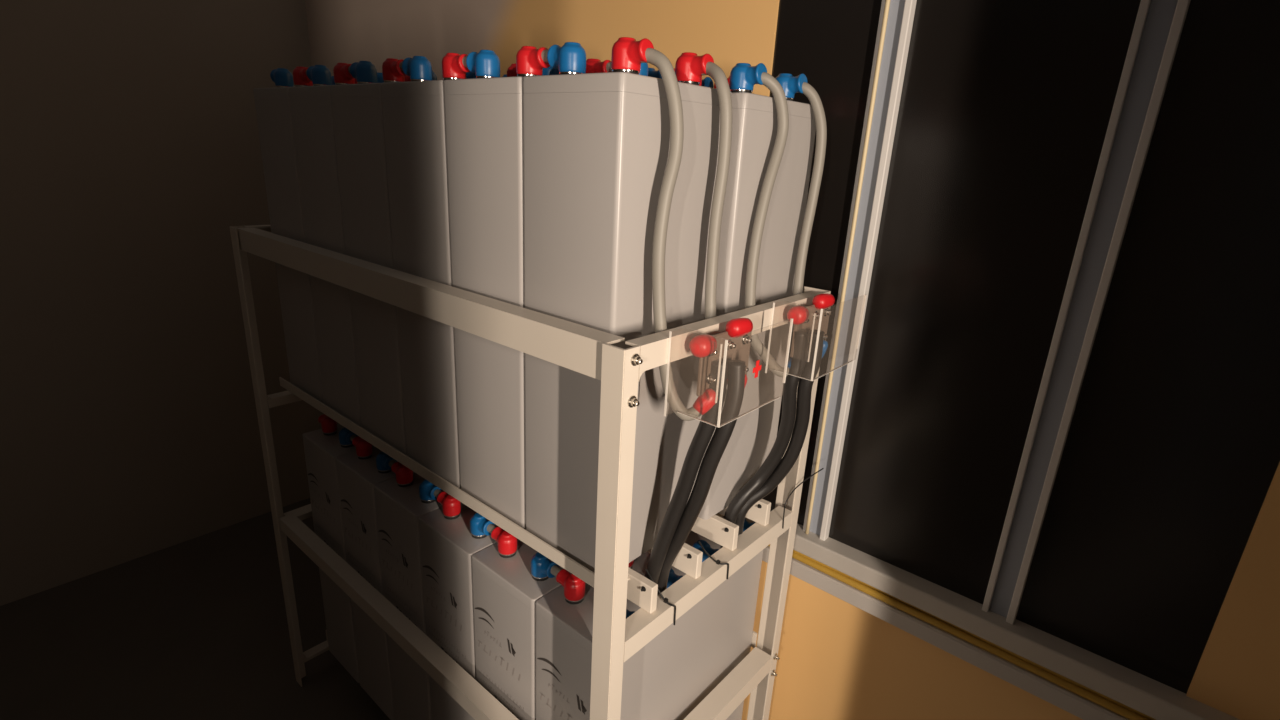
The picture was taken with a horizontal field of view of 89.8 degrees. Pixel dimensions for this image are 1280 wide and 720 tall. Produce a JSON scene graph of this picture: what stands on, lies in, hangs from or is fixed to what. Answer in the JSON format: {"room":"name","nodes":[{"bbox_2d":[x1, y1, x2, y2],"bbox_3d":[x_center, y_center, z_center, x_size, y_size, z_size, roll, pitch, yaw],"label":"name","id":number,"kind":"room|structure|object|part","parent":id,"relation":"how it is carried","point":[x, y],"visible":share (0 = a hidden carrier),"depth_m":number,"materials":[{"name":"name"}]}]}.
{"room":"battery room","nodes":[
{"label":"battery room","id":0,"kind":"room"},
{"bbox_2d":[0,0,338,605],"bbox_3d":[-2.468,-0.266,2.035,0.100,2.550,2.900,18,23,38],"label":"wall","id":1,"kind":"structure","parent":0,"point":[130,148],"depth_m":2.52,"materials":[{"name":"paint"}]},
{"bbox_2d":[0,498,389,719],"bbox_3d":[-1.088,1.424,1.336,3.850,0.080,3.000,18,23,38],"label":"floor","id":2,"kind":"structure","parent":0,"point":[196,628],"depth_m":2.32,"materials":[{"name":"concrete"}]},
{"bbox_2d":[230,225,830,719],"bbox_3d":[-0.391,0.479,1.739,1.442,1.530,0.618,18,23,38],"label":"rack","id":3,"kind":"object","parent":2,"relation":"on","point":[585,350],"visible":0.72,"depth_m":1.23,"materials":[{"name":"beige metal"}]},
{"bbox_3d":[-0.886,-0.399,1.939,0.028,0.038,0.553,18,23,38],"label":"rail","id":4,"kind":"part","parent":3,"relation":"part of","materials":[{"name":"beige metal"}]},
{"bbox_3d":[-1.111,0.371,1.954,0.042,1.530,0.032,18,23,38],"label":"post","id":5,"kind":"part","parent":3,"relation":"part of","materials":[{"name":"beige metal"}]},
{"bbox_2d":[267,391,301,407],"bbox_3d":[-0.908,0.071,2.091,0.035,0.040,0.553,18,23,38],"label":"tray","id":6,"kind":"object","parent":3,"relation":"on","point":[285,397],"depth_m":1.92,"materials":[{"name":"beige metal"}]},
{"bbox_3d":[-0.925,0.453,2.213,0.046,0.045,0.553,18,23,38],"label":"rail","id":7,"kind":"part","parent":3,"relation":"part of","materials":[{"name":"beige metal"}]},
{"bbox_2d":[253,66,357,402],"bbox_3d":[-0.825,-0.332,1.753,0.208,0.838,0.263,18,23,38],"label":"cell","id":8,"kind":"object","parent":3,"relation":"on","point":[273,108],"visible":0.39,"depth_m":1.63,"materials":[{"name":"plastic"}]},
{"bbox_3d":[-0.807,-0.670,1.642,0.208,0.024,0.263,18,23,38],"label":"lid","id":9,"kind":"part","parent":8,"relation":"part of","materials":[{"name":"plastic"}]},
{"bbox_2d":[303,640,328,661],"bbox_3d":[-0.956,0.964,2.384,0.035,0.040,0.553,18,23,38],"label":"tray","id":10,"kind":"object","parent":3,"relation":"on","point":[322,647],"depth_m":2.21,"materials":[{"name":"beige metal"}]},
{"bbox_2d":[302,414,372,682],"bbox_3d":[-0.765,0.537,2.137,0.208,0.838,0.531,18,23,38],"label":"cell","id":11,"kind":"object","parent":3,"relation":"on","point":[322,446],"visible":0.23,"depth_m":1.90,"materials":[{"name":"plastic"}]},
{"bbox_3d":[-0.747,0.200,2.026,0.208,0.024,0.531,18,23,38],"label":"lid","id":12,"kind":"part","parent":11,"relation":"part of","materials":[{"name":"plastic"}]},
{"bbox_2d":[289,63,409,426],"bbox_3d":[-0.666,-0.282,1.625,0.208,0.838,0.263,18,23,38],"label":"cell","id":13,"kind":"object","parent":3,"relation":"on","point":[311,106],"visible":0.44,"depth_m":1.50,"materials":[{"name":"plastic"}]},
{"bbox_3d":[-0.648,-0.619,1.514,0.208,0.024,0.263,18,23,38],"label":"lid","id":14,"kind":"part","parent":13,"relation":"part of","materials":[{"name":"plastic"}]},
{"bbox_2d":[336,436,397,719],"bbox_3d":[-0.607,0.588,2.009,0.208,0.838,0.531,18,23,38],"label":"cell","id":15,"kind":"object","parent":3,"relation":"on","point":[358,471],"visible":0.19,"depth_m":1.77,"materials":[{"name":"plastic"}]},
{"bbox_3d":[-0.589,0.250,1.898,0.208,0.024,0.531,18,23,38],"label":"lid","id":16,"kind":"part","parent":15,"relation":"part of","materials":[{"name":"plastic"}]},
{"bbox_2d":[330,58,436,454],"bbox_3d":[-0.508,-0.231,1.496,0.208,0.838,0.263,18,23,38],"label":"cell","id":17,"kind":"object","parent":3,"relation":"on","point":[358,118],"visible":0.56,"depth_m":1.38,"materials":[{"name":"plastic"}]},
{"bbox_3d":[-0.490,-0.569,1.385,0.208,0.024,0.263,18,23,38],"label":"lid","id":18,"kind":"part","parent":17,"relation":"part of","materials":[{"name":"plastic"}]},
{"bbox_3d":[-0.588,0.663,1.579,1.346,0.042,0.040,18,23,38],"label":"rail","id":19,"kind":"part","parent":3,"relation":"part of","materials":[{"name":"beige metal"}]},
{"bbox_2d":[374,462,442,719],"bbox_3d":[-0.448,0.639,1.880,0.208,0.838,0.531,18,23,38],"label":"cell","id":20,"kind":"object","parent":3,"relation":"on","point":[400,501],"visible":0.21,"depth_m":1.63,"materials":[{"name":"plastic"}]},
{"bbox_3d":[-0.430,0.301,1.770,0.208,0.024,0.531,18,23,38],"label":"lid","id":21,"kind":"part","parent":20,"relation":"part of","materials":[{"name":"plastic"}]},
{"bbox_3d":[-0.547,-0.164,1.313,1.356,0.056,0.040,18,23,38],"label":"rail","id":22,"kind":"part","parent":3,"relation":"part of","materials":[{"name":"beige metal"}]},
{"bbox_2d":[381,53,517,487],"bbox_3d":[-0.350,-0.180,1.368,0.208,0.838,0.263,18,23,38],"label":"cell","id":23,"kind":"object","parent":3,"relation":"on","point":[414,109],"visible":0.48,"depth_m":1.25,"materials":[{"name":"plastic"}]},
{"bbox_3d":[-0.332,-0.518,1.257,0.208,0.024,0.263,18,23,38],"label":"lid","id":24,"kind":"part","parent":23,"relation":"part of","materials":[{"name":"plastic"}]},
{"bbox_2d":[410,79,429,80],"bbox_3d":[-0.420,-0.536,1.232,0.039,0.004,0.039,1,18,-5],"label":"washer","id":25,"kind":"object","parent":23,"relation":"in","point":[410,79],"depth_m":1.22,"materials":[{"name":"white metal"}]},
{"bbox_2d":[279,377,628,587],"bbox_3d":[-0.529,0.213,1.476,1.307,0.026,0.058,18,23,38],"label":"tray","id":26,"kind":"object","parent":3,"relation":"on","point":[520,533],"depth_m":1.31,"materials":[{"name":"beige metal"}]},
{"bbox_2d":[419,491,498,719],"bbox_3d":[-0.290,0.689,1.752,0.208,0.838,0.531,18,23,38],"label":"cell","id":27,"kind":"object","parent":3,"relation":"on","point":[450,534],"visible":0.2,"depth_m":1.49,"materials":[{"name":"plastic"}]},
{"bbox_2d":[434,489,441,497],"bbox_3d":[-0.482,0.325,1.543,0.072,0.022,0.019,18,23,38],"label":"cable","id":28,"kind":"object","parent":27,"relation":"attached to","point":[437,492],"visible":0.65,"depth_m":1.54,"materials":[{"name":"grey plastic"}]},
{"bbox_3d":[-0.272,0.352,1.641,0.208,0.024,0.531,18,23,38],"label":"lid","id":29,"kind":"part","parent":27,"relation":"part of","materials":[{"name":"plastic"}]},
{"bbox_2d":[472,527,563,719],"bbox_3d":[-0.132,0.740,1.624,0.208,0.838,0.531,18,23,38],"label":"cell","id":30,"kind":"object","parent":3,"relation":"on","point":[509,576],"visible":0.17,"depth_m":1.36,"materials":[{"name":"plastic"}]},
{"bbox_2d":[487,524,495,532],"bbox_3d":[-0.324,0.376,1.415,0.072,0.022,0.019,18,23,38],"label":"cable","id":31,"kind":"object","parent":30,"relation":"attached to","point":[490,527],"visible":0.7,"depth_m":1.41,"materials":[{"name":"grey plastic"}]},
{"bbox_3d":[-0.114,0.402,1.513,0.208,0.024,0.531,18,23,38],"label":"lid","id":32,"kind":"part","parent":30,"relation":"part of","materials":[{"name":"plastic"}]},
{"bbox_2d":[444,46,610,527],"bbox_3d":[-0.191,-0.130,1.240,0.208,0.838,0.263,18,23,38],"label":"cell","id":33,"kind":"object","parent":3,"relation":"on","point":[484,113],"visible":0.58,"depth_m":1.11,"materials":[{"name":"plastic"}]},
{"bbox_2d":[462,56,466,67],"bbox_3d":[-0.298,-0.521,1.126,0.072,0.022,0.019,18,23,38],"label":"cable","id":34,"kind":"object","parent":33,"relation":"attached to","point":[465,57],"visible":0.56,"depth_m":1.12,"materials":[{"name":"grey plastic"}]},
{"bbox_3d":[-0.173,-0.468,1.129,0.208,0.024,0.263,18,23,38],"label":"lid","id":35,"kind":"part","parent":33,"relation":"part of","materials":[{"name":"plastic"}]},
{"bbox_2d":[476,76,495,77],"bbox_3d":[-0.261,-0.485,1.103,0.039,0.004,0.039,1,18,-5],"label":"washer","id":36,"kind":"object","parent":33,"relation":"in","point":[476,76],"depth_m":1.09,"materials":[{"name":"white metal"}]},
{"bbox_2d":[517,74,540,75],"bbox_3d":[-0.178,-0.459,1.036,0.039,0.004,0.039,1,18,-5],"label":"washer","id":37,"kind":"object","parent":33,"relation":"in","point":[517,74],"depth_m":1.02,"materials":[{"name":"white metal"}]},
{"bbox_3d":[-0.064,0.705,1.106,0.042,1.530,0.032,18,23,38],"label":"post","id":38,"kind":"part","parent":3,"relation":"part of","materials":[{"name":"beige metal"}]},
{"bbox_2d":[523,37,730,572],"bbox_3d":[-0.033,-0.079,1.111,0.208,0.838,0.263,18,23,38],"label":"cell","id":39,"kind":"object","parent":3,"relation":"on","point":[596,145],"visible":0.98,"depth_m":0.99,"materials":[{"name":"plastic"}]},
{"bbox_2d":[541,49,548,62],"bbox_3d":[-0.140,-0.470,0.998,0.072,0.022,0.019,18,23,38],"label":"cable","id":40,"kind":"object","parent":39,"relation":"attached to","point":[544,52],"visible":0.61,"depth_m":0.99,"materials":[{"name":"grey plastic"}]},
{"bbox_2d":[559,72,583,73],"bbox_3d":[-0.103,-0.434,0.975,0.039,0.004,0.039,1,18,-5],"label":"washer","id":41,"kind":"object","parent":39,"relation":"in","point":[559,72],"depth_m":0.96,"materials":[{"name":"white metal"}]},
{"bbox_2d":[606,62,611,71],"bbox_3d":[-0.044,-0.500,1.103,0.072,0.022,0.019,18,23,38],"label":"cable","id":42,"kind":"object","parent":39,"relation":"attached to","point":[608,65],"visible":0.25,"depth_m":1.10,"materials":[{"name":"grey plastic"}]},
{"bbox_2d":[612,69,639,73],"bbox_3d":[-0.020,-0.408,0.908,0.039,0.004,0.039,1,18,-5],"label":"washer","id":43,"kind":"object","parent":39,"relation":"in","point":[635,71],"depth_m":0.89,"materials":[{"name":"white metal"}]},
{"bbox_3d":[-0.015,-0.417,1.000,0.208,0.024,0.263,18,23,38],"label":"lid","id":44,"kind":"part","parent":39,"relation":"part of","materials":[{"name":"plastic"}]},
{"bbox_2d":[640,48,701,420],"bbox_3d":[0.049,-0.166,0.928,0.144,0.522,0.042,13,21,29],"label":"cable","id":45,"kind":"object","parent":39,"relation":"attached to","point":[654,57],"visible":0.92,"depth_m":0.91,"materials":[{"name":"grey plastic"}]},
{"bbox_2d":[678,81,699,84],"bbox_3d":[0.075,-0.438,1.013,0.039,0.004,0.039,1,18,-5],"label":"washer","id":46,"kind":"object","parent":39,"relation":"in","point":[689,82],"depth_m":1.00,"materials":[{"name":"white metal"}]},
{"bbox_2d":[701,62,731,400],"bbox_3d":[0.128,-0.194,1.017,0.032,0.516,0.143,-9,22,-32],"label":"cable","id":47,"kind":"object","parent":39,"relation":"attached to","point":[714,71],"visible":0.67,"depth_m":1.00,"materials":[{"name":"grey plastic"}]},
{"bbox_2d":[536,513,763,719],"bbox_3d":[0.027,0.790,1.495,0.208,0.838,0.531,18,23,38],"label":"cell","id":48,"kind":"object","parent":3,"relation":"on","point":[668,677],"visible":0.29,"depth_m":1.29,"materials":[{"name":"plastic"}]},
{"bbox_2d":[550,565,561,575],"bbox_3d":[-0.165,0.426,1.286,0.072,0.022,0.019,18,23,38],"label":"cable","id":49,"kind":"object","parent":48,"relation":"attached to","point":[555,569],"visible":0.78,"depth_m":1.28,"materials":[{"name":"grey plastic"}]},
{"bbox_3d":[0.045,0.453,1.384,0.208,0.024,0.531,18,23,38],"label":"lid","id":50,"kind":"part","parent":48,"relation":"part of","materials":[{"name":"plastic"}]},
{"bbox_2d":[645,569,675,624],"bbox_3d":[0.034,0.415,1.118,0.063,0.095,0.013,11,20,22],"label":"cable tie","id":51,"kind":"object","parent":3,"relation":"attached to","point":[665,600],"visible":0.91,"depth_m":1.11,"materials":[{"name":"black plastic"}]},
{"bbox_2d":[648,68,713,87],"bbox_3d":[0.001,-0.182,1.429,0.208,0.838,0.263,18,23,38],"label":"cell","id":52,"kind":"object","parent":3,"relation":"on","point":[706,82],"visible":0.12,"depth_m":1.21,"materials":[{"name":"plastic"}]},
{"bbox_2d":[623,506,792,661],"bbox_3d":[0.143,0.407,1.238,0.035,0.040,0.553,18,23,38],"label":"tray","id":53,"kind":"object","parent":3,"relation":"on","point":[647,622],"depth_m":1.18,"materials":[{"name":"beige metal"}]},
{"bbox_2d":[698,541,728,578],"bbox_3d":[0.141,0.386,1.226,0.064,0.081,0.015,3,18,0],"label":"cable tie","id":54,"kind":"object","parent":3,"relation":"attached to","point":[699,542],"visible":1,"depth_m":1.22,"materials":[{"name":"black plastic"}]},
{"bbox_3d":[0.171,-0.061,1.082,0.028,0.038,0.553,18,23,38],"label":"rail","id":55,"kind":"part","parent":3,"relation":"part of","materials":[{"name":"beige metal"}]},
{"bbox_3d":[0.119,0.787,1.367,0.046,0.045,0.553,18,23,38],"label":"rail","id":56,"kind":"part","parent":3,"relation":"part of","materials":[{"name":"beige metal"}]},
{"bbox_2d":[664,318,792,427],"bbox_3d":[0.139,0.011,0.982,0.080,0.142,0.214,18,23,38],"label":"box","id":57,"kind":"object","parent":3,"relation":"attached to","point":[734,343],"visible":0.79,"depth_m":0.97,"materials":[{"name":"clear plastic"}]},
{"bbox_2d":[644,359,727,583],"bbox_3d":[0.065,0.235,1.067,0.124,0.512,0.037,14,21,30],"label":"cable","id":58,"kind":"object","parent":57,"relation":"attached to","point":[704,432],"visible":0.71,"depth_m":1.03,"materials":[{"name":"black plastic"}]},
{"bbox_2d":[657,360,744,595],"bbox_3d":[0.086,0.233,1.072,0.143,0.512,0.046,18,23,38],"label":"cable","id":59,"kind":"object","parent":57,"relation":"attached to","point":[721,436],"visible":0.8,"depth_m":1.01,"materials":[{"name":"black plastic"}]},
{"bbox_3d":[0.133,-0.002,1.000,0.006,0.090,0.136,18,23,38],"label":"bus plate","id":60,"kind":"part","parent":57,"relation":"part of","materials":[{"name":"clear plastic"}]},
{"bbox_2d":[674,63,815,519],"bbox_3d":[0.160,-0.131,1.301,0.208,0.838,0.263,18,23,38],"label":"cell","id":61,"kind":"object","parent":3,"relation":"on","point":[752,439],"visible":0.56,"depth_m":1.19,"materials":[{"name":"plastic"}]},
{"bbox_2d":[730,89,752,91],"bbox_3d":[0.172,-0.460,1.097,0.039,0.004,0.039,1,18,-5],"label":"washer","id":62,"kind":"object","parent":61,"relation":"in","point":[732,90],"depth_m":1.08,"materials":[{"name":"white metal"}]},
{"bbox_2d":[745,72,788,376],"bbox_3d":[0.242,-0.222,1.126,0.130,0.522,0.067,4,18,3],"label":"cable","id":63,"kind":"object","parent":61,"relation":"attached to","point":[768,80],"visible":0.88,"depth_m":1.10,"materials":[{"name":"grey plastic"}]},
{"bbox_3d":[0.177,-0.469,1.190,0.208,0.024,0.263,18,23,38],"label":"lid","id":64,"kind":"part","parent":61,"relation":"part of","materials":[{"name":"plastic"}]},
{"bbox_2d":[793,82,826,352],"bbox_3d":[0.328,-0.252,1.226,0.054,0.516,0.125,-12,23,-38],"label":"cable","id":65,"kind":"object","parent":61,"relation":"attached to","point":[809,91],"visible":0.65,"depth_m":1.22,"materials":[{"name":"grey plastic"}]},
{"bbox_3d":[-0.204,0.545,2.006,1.310,0.045,0.004,18,23,38],"label":"rail","id":66,"kind":"part","parent":3,"relation":"part of","materials":[{"name":"beige metal"}]},
{"bbox_3d":[0.314,0.584,1.537,0.058,1.530,0.032,18,23,38],"label":"post","id":67,"kind":"part","parent":3,"relation":"part of","materials":[{"name":"beige metal"}]},
{"bbox_2d":[782,468,823,528],"bbox_3d":[0.355,0.303,1.410,0.119,0.116,0.007,-11,23,-36],"label":"cable tie","id":68,"kind":"object","parent":3,"relation":"attached to","point":[822,468],"visible":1,"depth_m":1.39,"materials":[{"name":"black plastic"}]},
{"bbox_2d":[765,293,866,380],"bbox_3d":[0.329,-0.049,1.193,0.080,0.142,0.214,18,23,38],"label":"box","id":69,"kind":"object","parent":3,"relation":"attached to","point":[815,316],"visible":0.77,"depth_m":1.18,"materials":[{"name":"clear plastic"}]},
{"bbox_2d":[720,329,808,548],"bbox_3d":[0.241,0.167,1.263,0.121,0.486,0.063,7,19,12],"label":"cable","id":70,"kind":"object","parent":69,"relation":"attached to","point":[798,361],"visible":0.89,"depth_m":1.24,"materials":[{"name":"black plastic"}]},
{"bbox_2d":[736,330,823,534],"bbox_3d":[0.266,0.167,1.265,0.132,0.487,0.058,11,20,23],"label":"cable","id":71,"kind":"object","parent":69,"relation":"attached to","point":[804,389],"visible":0.8,"depth_m":1.23,"materials":[{"name":"black plastic"}]},
{"bbox_3d":[0.323,-0.061,1.211,0.006,0.090,0.136,18,23,38],"label":"bus plate","id":72,"kind":"part","parent":69,"relation":"part of","materials":[{"name":"clear plastic"}]},
{"bbox_2d":[305,0,1279,719],"bbox_3d":[-0.065,-0.122,1.988,3.850,2.550,0.120,18,23,38],"label":"wall","id":73,"kind":"structure","parent":0,"point":[838,660],"depth_m":1.59,"materials":[{"name":"yellow paint"}]},
{"bbox_2d":[762,546,1128,719],"bbox_3d":[0.083,0.422,1.894,3.050,0.043,0.045,18,23,38],"label":"window sill","id":74,"kind":"structure","parent":73,"relation":"attached to","point":[1034,684],"depth_m":1.38,"materials":[{"name":"grey metal"}]},
{"bbox_2d":[768,544,1149,719],"bbox_3d":[0.041,0.383,1.909,2.850,0.019,0.020,18,23,38],"label":"cable","id":75,"kind":"object","parent":74,"relation":"on","point":[1061,682],"visible":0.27,"depth_m":1.36,"materials":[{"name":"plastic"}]},
{"bbox_2d":[793,550,1155,719],"bbox_3d":[0.048,0.369,1.911,2.850,0.019,0.020,18,23,38],"label":"cable","id":76,"kind":"object","parent":74,"relation":"on","point":[974,635],"visible":0.16,"depth_m":1.32,"materials":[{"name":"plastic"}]},
{"bbox_2d":[718,0,1279,719],"bbox_3d":[0.660,-0.157,1.253,1.135,1.452,0.105,18,23,38],"label":"window","id":77,"kind":"structure","parent":73,"relation":"in","point":[1052,431],"depth_m":1.19,"materials":[{"name":"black glass"}]},
{"bbox_2d":[805,0,889,533],"bbox_3d":[0.451,-0.235,1.380,0.009,1.405,0.009,18,23,38],"label":"window frame","id":78,"kind":"structure","parent":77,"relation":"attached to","point":[887,2],"depth_m":1.38,"materials":[{"name":"beige plastic"}]},
{"bbox_3d":[0.625,0.510,1.472,1.135,0.045,0.105,18,23,38],"label":"sill","id":79,"kind":"part","parent":77,"relation":"part of","materials":[{"name":"stone"}]}
]}

